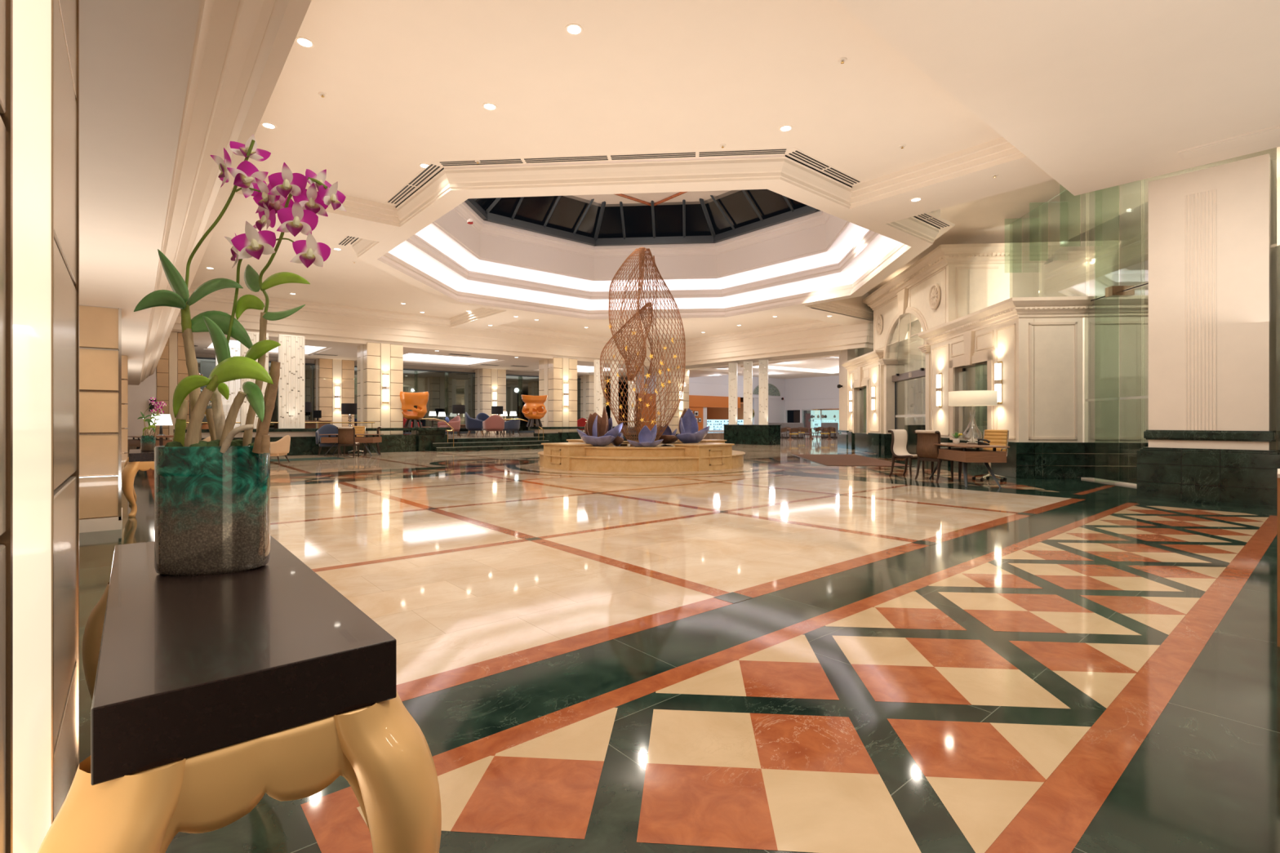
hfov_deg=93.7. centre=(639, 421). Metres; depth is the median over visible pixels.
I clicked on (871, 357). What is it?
trim
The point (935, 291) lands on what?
wall medallion
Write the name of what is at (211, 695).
console table
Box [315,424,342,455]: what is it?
armchair
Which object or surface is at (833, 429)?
cafe chair
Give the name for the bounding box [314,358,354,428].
column
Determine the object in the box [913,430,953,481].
chair
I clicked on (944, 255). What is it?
trim
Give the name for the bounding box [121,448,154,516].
console table
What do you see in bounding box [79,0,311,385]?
ceiling
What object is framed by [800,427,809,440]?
cafe chair
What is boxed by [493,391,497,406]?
wall sconce
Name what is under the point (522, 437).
trim
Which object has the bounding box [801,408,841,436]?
shop window
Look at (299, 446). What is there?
ledge
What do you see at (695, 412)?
framed picture
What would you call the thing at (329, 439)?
table
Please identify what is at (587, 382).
column
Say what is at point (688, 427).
lotus
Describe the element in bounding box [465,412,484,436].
armchair
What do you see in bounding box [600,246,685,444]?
wire sculpture
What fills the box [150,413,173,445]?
table lamp
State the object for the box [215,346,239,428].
lattice screen
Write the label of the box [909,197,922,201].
recessed light
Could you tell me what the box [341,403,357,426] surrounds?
table lamp
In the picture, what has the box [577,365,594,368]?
coffer
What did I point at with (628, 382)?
lattice screen
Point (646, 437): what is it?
lotus
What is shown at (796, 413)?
open door
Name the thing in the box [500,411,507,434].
table lamp
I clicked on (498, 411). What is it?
table lamp
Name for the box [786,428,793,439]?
cafe table
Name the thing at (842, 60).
sprinkler
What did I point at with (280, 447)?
armchair
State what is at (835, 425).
banquette
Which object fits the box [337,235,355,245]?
air slot
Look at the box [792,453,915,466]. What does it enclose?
floor mat
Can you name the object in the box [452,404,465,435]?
table lamp
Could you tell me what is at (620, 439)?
lotus
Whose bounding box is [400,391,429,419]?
shell sculpture
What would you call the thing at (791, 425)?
banquette
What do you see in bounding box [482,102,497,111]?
recessed light
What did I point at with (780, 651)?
floor
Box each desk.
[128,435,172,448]
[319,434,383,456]
[928,442,1009,488]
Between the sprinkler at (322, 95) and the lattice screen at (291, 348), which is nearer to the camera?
the sprinkler at (322, 95)
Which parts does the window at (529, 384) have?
pane, pane, pane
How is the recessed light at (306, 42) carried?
in the ceiling at (406, 84)
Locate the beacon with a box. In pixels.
[466,218,472,224]
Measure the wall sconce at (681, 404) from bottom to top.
1.188 m
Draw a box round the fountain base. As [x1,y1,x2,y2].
[537,439,745,472]
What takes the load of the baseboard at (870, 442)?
attached to the wall at (874, 371)
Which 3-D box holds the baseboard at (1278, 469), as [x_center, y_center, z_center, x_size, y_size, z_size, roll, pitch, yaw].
[3.767,0.740,3.180,0.530,0.921,0.531,0,0,-43]
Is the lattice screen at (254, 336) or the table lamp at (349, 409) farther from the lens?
the table lamp at (349, 409)
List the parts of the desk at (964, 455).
leg, leg, leg, leg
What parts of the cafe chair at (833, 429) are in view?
backrest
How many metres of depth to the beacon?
12.85 m
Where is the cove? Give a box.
[351,155,940,310]
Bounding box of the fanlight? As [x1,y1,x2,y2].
[752,383,780,395]
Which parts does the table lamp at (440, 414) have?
lamp shade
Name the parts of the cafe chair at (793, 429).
backrest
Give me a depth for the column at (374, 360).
24.30 m
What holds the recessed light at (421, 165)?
in the ceiling at (406, 84)
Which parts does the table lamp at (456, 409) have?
lamp shade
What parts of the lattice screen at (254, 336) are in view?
edge post, edge post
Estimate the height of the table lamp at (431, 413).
1.260 m
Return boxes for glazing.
[859,386,866,432]
[892,319,925,454]
[962,363,986,439]
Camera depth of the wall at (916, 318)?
16.33 m
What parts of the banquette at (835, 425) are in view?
seat, backrest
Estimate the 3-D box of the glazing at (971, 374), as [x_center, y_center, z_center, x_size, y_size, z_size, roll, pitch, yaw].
[8.474,-0.485,14.874,0.300,1.870,1.824,0,0,10]
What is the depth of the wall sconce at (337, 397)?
29.92 m
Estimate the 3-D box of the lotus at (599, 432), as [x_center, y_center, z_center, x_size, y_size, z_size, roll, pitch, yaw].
[-1.018,0.133,15.312,1.211,1.054,0.884,0,0,7]
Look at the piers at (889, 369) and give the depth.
21.47 m
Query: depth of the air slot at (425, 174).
11.05 m
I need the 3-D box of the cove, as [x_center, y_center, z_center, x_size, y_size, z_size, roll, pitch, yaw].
[0.087,-5.635,17.094,14.000,2.530,14.000,0,0,-40]
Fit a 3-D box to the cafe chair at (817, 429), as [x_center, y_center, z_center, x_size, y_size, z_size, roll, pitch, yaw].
[11.529,0.785,39.450,0.581,0.834,0.524,0,0,40]
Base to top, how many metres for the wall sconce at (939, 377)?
0.950 m
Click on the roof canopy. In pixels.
(668, 197)
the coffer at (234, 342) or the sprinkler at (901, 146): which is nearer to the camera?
the sprinkler at (901, 146)
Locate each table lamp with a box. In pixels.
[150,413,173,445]
[304,401,311,420]
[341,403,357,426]
[426,411,436,426]
[435,412,445,422]
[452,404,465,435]
[491,406,502,434]
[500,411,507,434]
[506,411,516,434]
[948,390,997,444]
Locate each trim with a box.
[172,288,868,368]
[436,436,540,448]
[840,350,884,434]
[862,240,1086,364]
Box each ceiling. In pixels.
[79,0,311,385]
[171,328,840,378]
[190,0,1002,342]
[811,179,1086,320]
[835,0,1279,195]
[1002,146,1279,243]
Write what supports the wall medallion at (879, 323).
attached to the wall at (979, 289)
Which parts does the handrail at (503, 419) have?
rail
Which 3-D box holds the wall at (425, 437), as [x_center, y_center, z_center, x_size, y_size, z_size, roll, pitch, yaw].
[-8.627,0.720,24.655,1.350,0.960,1.000,0,0,-40]
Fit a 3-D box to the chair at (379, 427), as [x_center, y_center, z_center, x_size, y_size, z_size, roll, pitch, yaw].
[-9.669,0.691,21.682,0.594,1.034,0.546,0,0,-20]
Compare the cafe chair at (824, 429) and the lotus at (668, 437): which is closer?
the lotus at (668, 437)
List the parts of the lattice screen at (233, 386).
panel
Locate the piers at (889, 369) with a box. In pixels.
[884,351,930,434]
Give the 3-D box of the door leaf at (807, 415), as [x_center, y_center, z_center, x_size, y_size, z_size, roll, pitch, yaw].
[14.560,0.250,51.521,0.110,1.900,0.800,0,0,-40]
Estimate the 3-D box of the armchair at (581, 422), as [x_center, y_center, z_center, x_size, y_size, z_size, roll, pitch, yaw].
[-3.297,0.256,32.954,0.889,0.898,0.791,0,0,-30]
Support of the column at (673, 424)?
on the floor at (710, 435)
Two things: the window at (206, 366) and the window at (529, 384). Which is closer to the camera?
the window at (206, 366)
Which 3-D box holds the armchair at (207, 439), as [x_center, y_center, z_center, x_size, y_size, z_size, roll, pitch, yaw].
[-12.847,0.796,18.081,0.791,0.817,0.889,0,0,40]
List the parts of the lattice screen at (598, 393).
edge post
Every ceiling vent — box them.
[313,353,337,355]
[449,353,471,355]
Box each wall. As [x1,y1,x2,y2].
[124,368,155,439]
[195,353,636,431]
[314,368,627,426]
[414,426,450,451]
[635,374,785,428]
[637,393,740,431]
[706,398,743,419]
[722,424,780,444]
[784,375,846,434]
[839,348,856,431]
[848,361,884,433]
[856,147,1279,487]
[873,262,1086,358]
[914,318,980,431]
[930,315,1142,442]
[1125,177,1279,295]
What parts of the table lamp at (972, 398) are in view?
rod, glass, lamp shade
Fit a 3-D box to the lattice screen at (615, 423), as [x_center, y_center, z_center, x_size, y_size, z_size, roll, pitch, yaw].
[-1.331,-1.410,31.213,0.390,3.420,0.180,0,0,-40]
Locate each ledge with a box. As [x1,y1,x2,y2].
[172,426,679,455]
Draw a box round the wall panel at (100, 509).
[79,304,122,533]
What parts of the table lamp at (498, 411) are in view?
lamp shade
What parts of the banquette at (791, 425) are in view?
seat, backrest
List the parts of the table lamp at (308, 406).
lamp shade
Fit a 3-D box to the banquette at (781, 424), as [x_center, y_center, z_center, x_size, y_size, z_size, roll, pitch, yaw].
[10.317,0.640,44.058,2.200,1.120,0.720,0,0,15]
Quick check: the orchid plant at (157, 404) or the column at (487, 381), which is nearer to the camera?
the orchid plant at (157, 404)
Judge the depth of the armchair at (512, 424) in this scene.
29.23 m
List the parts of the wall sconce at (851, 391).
lamp shade, lamp shade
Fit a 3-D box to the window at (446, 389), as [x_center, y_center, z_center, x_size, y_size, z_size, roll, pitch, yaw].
[-12.469,-1.110,33.486,7.020,3.620,0.350,0,0,-40]
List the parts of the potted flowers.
pot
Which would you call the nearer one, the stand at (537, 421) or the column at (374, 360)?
the column at (374, 360)
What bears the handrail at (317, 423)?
on the ledge at (299, 446)
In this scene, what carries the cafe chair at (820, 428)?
on the floor at (780, 651)
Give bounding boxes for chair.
[336,426,359,457]
[346,426,365,453]
[364,426,382,455]
[780,427,787,440]
[783,426,793,439]
[788,427,799,440]
[796,426,804,439]
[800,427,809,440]
[809,426,819,439]
[816,426,824,439]
[820,427,831,440]
[829,426,839,439]
[888,429,924,478]
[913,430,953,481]
[971,429,1008,482]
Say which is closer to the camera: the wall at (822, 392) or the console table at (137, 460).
the console table at (137, 460)
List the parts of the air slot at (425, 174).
frame, frame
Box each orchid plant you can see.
[133,133,346,453]
[137,396,166,436]
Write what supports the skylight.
attached to the cove
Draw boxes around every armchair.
[201,435,210,441]
[270,435,290,464]
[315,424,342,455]
[403,417,422,434]
[437,415,460,436]
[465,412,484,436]
[475,413,496,435]
[482,414,504,436]
[499,417,519,435]
[577,417,586,431]
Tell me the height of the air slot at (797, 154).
0.015 m
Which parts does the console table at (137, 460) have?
cabriole leg, cabriole leg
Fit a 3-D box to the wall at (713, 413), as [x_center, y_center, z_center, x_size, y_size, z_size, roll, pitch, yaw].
[5.224,-0.350,47.764,6.014,3.100,4.980,0,0,-40]
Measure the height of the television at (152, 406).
0.482 m
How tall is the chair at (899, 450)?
1.034 m
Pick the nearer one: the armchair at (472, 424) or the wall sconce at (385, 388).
the wall sconce at (385, 388)
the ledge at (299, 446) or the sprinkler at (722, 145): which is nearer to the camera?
the sprinkler at (722, 145)
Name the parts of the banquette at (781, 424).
backrest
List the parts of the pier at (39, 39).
metal panel, metal panel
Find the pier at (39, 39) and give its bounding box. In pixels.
[0,0,79,852]
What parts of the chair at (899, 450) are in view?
leg, frame, leg, rail, leg, leg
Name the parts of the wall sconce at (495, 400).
lamp shade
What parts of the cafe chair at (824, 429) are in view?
backrest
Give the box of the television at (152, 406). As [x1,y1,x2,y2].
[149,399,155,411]
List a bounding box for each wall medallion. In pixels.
[875,315,883,334]
[928,284,940,309]
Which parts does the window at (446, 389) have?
pane, pane, pane, pane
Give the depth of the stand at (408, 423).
24.80 m
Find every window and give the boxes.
[188,356,315,428]
[354,365,475,434]
[506,374,580,432]
[706,419,743,431]
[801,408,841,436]
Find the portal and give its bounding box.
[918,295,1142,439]
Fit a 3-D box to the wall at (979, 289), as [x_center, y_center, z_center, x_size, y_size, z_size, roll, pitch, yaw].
[10.781,-3.375,19.516,4.200,2.450,6.700,0,0,5]
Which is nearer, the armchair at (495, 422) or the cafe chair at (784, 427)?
the armchair at (495, 422)
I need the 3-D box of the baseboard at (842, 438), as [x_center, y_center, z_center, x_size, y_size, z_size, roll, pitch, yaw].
[10.703,0.800,27.074,3.100,0.800,1.650,0,0,5]
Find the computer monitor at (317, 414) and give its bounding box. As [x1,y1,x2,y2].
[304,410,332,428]
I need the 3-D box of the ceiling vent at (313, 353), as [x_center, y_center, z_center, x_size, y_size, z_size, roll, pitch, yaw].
[-14.610,-3.102,27.855,1.000,0.015,0.320,0,0,-40]
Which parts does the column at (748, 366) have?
edge post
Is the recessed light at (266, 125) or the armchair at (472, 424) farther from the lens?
the armchair at (472, 424)
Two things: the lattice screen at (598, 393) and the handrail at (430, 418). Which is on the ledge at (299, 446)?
the lattice screen at (598, 393)
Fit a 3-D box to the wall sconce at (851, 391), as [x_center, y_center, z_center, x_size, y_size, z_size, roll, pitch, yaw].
[9.087,-0.875,25.901,0.125,0.950,0.200,0,0,5]
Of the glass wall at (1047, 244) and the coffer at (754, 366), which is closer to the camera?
the glass wall at (1047, 244)
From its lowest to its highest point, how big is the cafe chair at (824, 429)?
0.834 m
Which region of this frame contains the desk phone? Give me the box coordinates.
[977,438,990,444]
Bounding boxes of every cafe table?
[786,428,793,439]
[808,427,815,439]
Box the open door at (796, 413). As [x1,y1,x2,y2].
[793,410,799,422]
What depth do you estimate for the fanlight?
48.71 m
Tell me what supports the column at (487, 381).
on the floor at (710, 435)
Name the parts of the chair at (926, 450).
leg, leg, rail, leg, frame, leg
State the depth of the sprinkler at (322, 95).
8.04 m
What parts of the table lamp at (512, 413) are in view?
lamp shade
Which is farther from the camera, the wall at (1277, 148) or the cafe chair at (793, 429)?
the cafe chair at (793, 429)
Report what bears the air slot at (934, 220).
attached to the frame
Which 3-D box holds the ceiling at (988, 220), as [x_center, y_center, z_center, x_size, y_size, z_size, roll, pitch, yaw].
[8.282,-4.635,17.366,5.715,1.170,20.193,0,0,9]
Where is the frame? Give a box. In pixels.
[338,146,955,320]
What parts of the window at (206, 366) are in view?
pane, frame, pane, pane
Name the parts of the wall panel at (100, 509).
skirting, corner trim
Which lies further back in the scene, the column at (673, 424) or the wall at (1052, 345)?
the column at (673, 424)
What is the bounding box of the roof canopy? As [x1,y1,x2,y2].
[564,190,740,206]
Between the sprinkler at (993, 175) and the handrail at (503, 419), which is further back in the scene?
the handrail at (503, 419)
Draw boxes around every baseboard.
[837,430,848,448]
[846,431,880,454]
[880,433,927,462]
[927,437,1142,479]
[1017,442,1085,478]
[1277,468,1279,647]
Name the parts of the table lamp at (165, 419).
table leg, lamp shade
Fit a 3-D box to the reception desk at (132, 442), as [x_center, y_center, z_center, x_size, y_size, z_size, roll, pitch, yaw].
[-14.734,0.826,18.055,1.900,0.761,0.800,0,0,40]
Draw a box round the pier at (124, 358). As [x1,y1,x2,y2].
[121,355,128,471]
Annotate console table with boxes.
[37,535,441,852]
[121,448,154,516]
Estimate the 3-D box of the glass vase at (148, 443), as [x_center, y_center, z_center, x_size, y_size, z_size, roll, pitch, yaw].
[-6.627,0.296,8.082,0.162,0.208,0.089,0,0,-16]
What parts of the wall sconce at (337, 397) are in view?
lamp shade, lamp shade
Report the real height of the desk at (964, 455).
0.761 m
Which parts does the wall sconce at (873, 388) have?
lamp shade, lamp shade, plate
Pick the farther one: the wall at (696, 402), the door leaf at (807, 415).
the door leaf at (807, 415)
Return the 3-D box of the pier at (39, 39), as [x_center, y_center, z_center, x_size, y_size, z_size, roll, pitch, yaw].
[-1.266,-0.030,0.351,1.280,2.460,2.010,0,0,-40]
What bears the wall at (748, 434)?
on the floor at (780, 651)
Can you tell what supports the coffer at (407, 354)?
attached to the ceiling at (344, 351)
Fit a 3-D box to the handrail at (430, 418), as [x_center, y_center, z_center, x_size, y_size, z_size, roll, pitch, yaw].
[-8.523,0.449,25.078,1.954,1.182,0.643,0,0,17]
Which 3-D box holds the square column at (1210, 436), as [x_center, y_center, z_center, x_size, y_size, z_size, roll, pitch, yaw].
[8.888,-1.270,9.313,1.800,4.940,1.703,0,0,-40]
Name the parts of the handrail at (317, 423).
rail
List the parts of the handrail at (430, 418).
rail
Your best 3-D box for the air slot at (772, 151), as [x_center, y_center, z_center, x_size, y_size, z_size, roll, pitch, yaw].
[-0.509,-4.396,9.989,5.772,0.015,0.200,0,0,5]
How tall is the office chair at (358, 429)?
1.032 m
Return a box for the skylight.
[464,189,819,245]
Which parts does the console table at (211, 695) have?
cabriole leg, cabriole leg, cabriole leg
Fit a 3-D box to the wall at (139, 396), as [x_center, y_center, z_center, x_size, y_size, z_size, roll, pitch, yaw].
[-7.527,-1.600,8.303,4.020,5.600,39.600,0,0,-40]
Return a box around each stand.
[404,418,422,427]
[526,418,542,426]
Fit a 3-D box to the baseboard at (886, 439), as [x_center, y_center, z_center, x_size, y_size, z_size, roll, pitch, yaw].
[8.967,0.820,19.669,0.760,0.760,4.260,0,0,5]
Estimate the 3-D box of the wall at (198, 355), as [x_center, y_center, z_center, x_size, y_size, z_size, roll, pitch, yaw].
[-11.634,-1.205,34.683,33.000,4.210,0.200,0,0,-40]
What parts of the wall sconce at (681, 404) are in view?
lamp shade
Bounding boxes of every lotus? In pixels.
[576,406,622,446]
[611,432,624,446]
[626,424,663,447]
[651,424,678,444]
[675,408,710,443]
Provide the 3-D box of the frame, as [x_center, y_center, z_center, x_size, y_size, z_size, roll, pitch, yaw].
[0.087,-4.240,17.094,14.560,0.380,14.560,0,0,-40]
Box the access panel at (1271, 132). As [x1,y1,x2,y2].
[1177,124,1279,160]
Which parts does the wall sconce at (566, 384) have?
lamp shade, lamp shade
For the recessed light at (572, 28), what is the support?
in the ceiling at (406, 84)
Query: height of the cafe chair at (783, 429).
0.834 m
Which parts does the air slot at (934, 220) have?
frame, frame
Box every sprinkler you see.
[318,91,327,97]
[719,143,726,147]
[837,57,847,63]
[898,144,906,148]
[991,173,998,177]
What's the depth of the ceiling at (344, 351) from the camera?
32.06 m
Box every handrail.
[185,422,374,429]
[421,417,453,446]
[502,418,543,440]
[585,421,666,434]
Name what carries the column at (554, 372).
on the ledge at (299, 446)
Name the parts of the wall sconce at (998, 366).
lamp shade, lamp shade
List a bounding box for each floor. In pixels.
[79,431,1279,852]
[128,431,724,457]
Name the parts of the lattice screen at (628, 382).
edge post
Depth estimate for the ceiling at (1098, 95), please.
6.39 m
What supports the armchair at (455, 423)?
on the floor at (710, 435)
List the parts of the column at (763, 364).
edge post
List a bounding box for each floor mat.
[270,457,343,462]
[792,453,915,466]
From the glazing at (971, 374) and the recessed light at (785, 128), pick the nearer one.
the recessed light at (785, 128)
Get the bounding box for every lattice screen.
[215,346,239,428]
[240,331,268,428]
[278,333,304,428]
[594,360,603,417]
[610,361,618,426]
[627,364,635,426]
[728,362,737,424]
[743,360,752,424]
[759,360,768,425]
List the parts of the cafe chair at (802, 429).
backrest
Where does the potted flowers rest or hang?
on the desk at (964, 455)
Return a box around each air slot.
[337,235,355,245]
[386,164,441,204]
[439,148,786,166]
[787,150,860,184]
[916,213,950,227]
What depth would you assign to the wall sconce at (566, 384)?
29.75 m
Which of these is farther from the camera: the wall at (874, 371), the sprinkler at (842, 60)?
the wall at (874, 371)
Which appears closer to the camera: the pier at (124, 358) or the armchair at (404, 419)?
the pier at (124, 358)
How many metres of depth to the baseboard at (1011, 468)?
12.65 m
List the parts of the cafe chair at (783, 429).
backrest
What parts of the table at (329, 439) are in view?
leg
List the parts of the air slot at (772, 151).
frame, frame, frame, frame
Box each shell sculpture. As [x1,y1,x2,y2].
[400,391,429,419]
[520,395,547,418]
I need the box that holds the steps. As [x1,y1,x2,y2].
[431,436,548,451]
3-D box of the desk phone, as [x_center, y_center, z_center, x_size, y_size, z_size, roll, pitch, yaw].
[6.653,0.384,11.601,0.222,0.123,0.464,0,0,30]
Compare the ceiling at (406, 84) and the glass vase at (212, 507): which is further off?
the ceiling at (406, 84)
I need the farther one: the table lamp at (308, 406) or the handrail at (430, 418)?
the table lamp at (308, 406)
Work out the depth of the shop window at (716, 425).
45.48 m
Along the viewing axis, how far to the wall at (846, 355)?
26.94 m
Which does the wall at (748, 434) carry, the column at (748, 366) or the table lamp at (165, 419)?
the column at (748, 366)
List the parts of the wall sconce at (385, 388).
lamp shade, lamp shade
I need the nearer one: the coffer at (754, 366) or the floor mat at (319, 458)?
the floor mat at (319, 458)
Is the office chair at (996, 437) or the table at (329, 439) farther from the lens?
the table at (329, 439)
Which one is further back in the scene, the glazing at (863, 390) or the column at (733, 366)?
the column at (733, 366)
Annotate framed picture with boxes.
[693,410,698,416]
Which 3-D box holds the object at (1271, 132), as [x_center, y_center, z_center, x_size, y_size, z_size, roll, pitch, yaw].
[8.044,-3.740,7.911,0.380,0.040,1.380,0,0,-40]
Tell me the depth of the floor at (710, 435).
32.14 m
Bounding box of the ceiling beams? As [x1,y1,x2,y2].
[224,137,1053,330]
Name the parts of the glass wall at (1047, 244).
pane, pane, pane, pane, pane, pane, pane, pane, pane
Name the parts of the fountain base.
raised panel, raised panel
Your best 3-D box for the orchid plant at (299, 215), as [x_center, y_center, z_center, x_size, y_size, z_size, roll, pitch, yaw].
[-1.087,-0.349,1.633,0.540,0.891,0.151,0,0,-1]
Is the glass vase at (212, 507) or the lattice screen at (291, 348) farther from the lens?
the lattice screen at (291, 348)
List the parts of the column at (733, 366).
edge post, panel, edge post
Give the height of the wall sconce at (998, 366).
0.950 m
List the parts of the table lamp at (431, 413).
lamp shade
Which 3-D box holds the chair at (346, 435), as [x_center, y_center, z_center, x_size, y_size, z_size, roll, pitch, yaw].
[-9.726,0.691,20.026,0.546,1.034,0.594,0,0,-5]
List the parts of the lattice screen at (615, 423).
edge post, edge post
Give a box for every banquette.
[768,422,783,438]
[783,422,803,438]
[821,422,838,438]
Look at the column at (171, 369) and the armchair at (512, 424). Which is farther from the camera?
the armchair at (512, 424)
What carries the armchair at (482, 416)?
on the floor at (710, 435)
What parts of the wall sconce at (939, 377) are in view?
lamp shade, lamp shade, plate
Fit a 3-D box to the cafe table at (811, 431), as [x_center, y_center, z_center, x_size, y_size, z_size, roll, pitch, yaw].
[11.775,0.825,41.325,1.000,0.750,1.000,0,0,-40]
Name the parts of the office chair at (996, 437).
chrome frame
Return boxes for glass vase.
[140,435,155,451]
[154,445,270,576]
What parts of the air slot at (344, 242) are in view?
frame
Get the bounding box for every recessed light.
[260,122,276,128]
[294,36,314,48]
[418,163,431,168]
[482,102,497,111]
[564,22,582,35]
[778,124,792,132]
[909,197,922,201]
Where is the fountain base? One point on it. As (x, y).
(707, 455)
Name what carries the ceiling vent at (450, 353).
in the ceiling at (344, 351)
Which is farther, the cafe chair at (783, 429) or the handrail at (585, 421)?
the cafe chair at (783, 429)
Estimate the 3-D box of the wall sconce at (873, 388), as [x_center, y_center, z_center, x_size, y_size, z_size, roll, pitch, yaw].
[8.817,-0.875,22.692,0.125,0.950,0.200,0,0,5]
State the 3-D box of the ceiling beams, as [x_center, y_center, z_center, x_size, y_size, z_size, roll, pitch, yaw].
[0.136,-4.235,17.709,18.370,0.370,17.023,0,0,5]
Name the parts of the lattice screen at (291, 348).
edge post, edge post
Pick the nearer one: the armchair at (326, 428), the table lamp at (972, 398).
the table lamp at (972, 398)
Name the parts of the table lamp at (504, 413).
lamp shade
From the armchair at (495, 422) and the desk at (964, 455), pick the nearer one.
the desk at (964, 455)
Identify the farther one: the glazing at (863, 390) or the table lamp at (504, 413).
the table lamp at (504, 413)
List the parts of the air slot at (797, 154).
frame, frame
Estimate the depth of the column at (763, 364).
30.57 m
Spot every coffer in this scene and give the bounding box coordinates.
[229,340,314,349]
[403,353,477,359]
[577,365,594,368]
[740,356,839,373]
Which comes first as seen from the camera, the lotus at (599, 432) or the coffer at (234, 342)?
the lotus at (599, 432)
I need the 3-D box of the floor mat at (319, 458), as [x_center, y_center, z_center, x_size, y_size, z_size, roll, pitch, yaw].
[-11.063,1.193,18.669,3.200,0.010,1.200,0,0,-40]
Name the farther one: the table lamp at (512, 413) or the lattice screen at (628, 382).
the table lamp at (512, 413)
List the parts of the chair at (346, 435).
leg, rail, leg, frame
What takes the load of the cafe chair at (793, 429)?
on the floor at (780, 651)
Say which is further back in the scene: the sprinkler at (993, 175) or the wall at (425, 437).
the wall at (425, 437)
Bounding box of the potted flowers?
[951,431,962,444]
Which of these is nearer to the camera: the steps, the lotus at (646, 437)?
the lotus at (646, 437)
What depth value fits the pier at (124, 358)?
11.37 m
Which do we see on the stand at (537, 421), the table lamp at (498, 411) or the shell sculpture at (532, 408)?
the shell sculpture at (532, 408)
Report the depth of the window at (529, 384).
37.73 m
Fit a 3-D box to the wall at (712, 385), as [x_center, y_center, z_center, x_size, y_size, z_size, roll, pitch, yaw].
[5.926,-1.300,44.888,16.000,5.000,0.280,0,0,-40]
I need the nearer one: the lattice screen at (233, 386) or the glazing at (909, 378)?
the glazing at (909, 378)
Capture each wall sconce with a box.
[334,386,340,408]
[382,373,389,403]
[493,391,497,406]
[564,382,568,406]
[679,390,683,410]
[848,390,852,412]
[871,386,875,411]
[936,373,942,407]
[994,360,1002,404]
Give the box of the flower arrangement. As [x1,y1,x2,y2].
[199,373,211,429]
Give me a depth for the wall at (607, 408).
46.53 m
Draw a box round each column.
[155,332,189,441]
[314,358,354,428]
[356,342,403,434]
[474,368,506,433]
[538,357,577,431]
[579,374,605,431]
[656,368,688,433]
[1128,153,1279,509]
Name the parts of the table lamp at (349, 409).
lamp shade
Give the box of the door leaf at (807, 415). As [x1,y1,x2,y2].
[805,413,810,435]

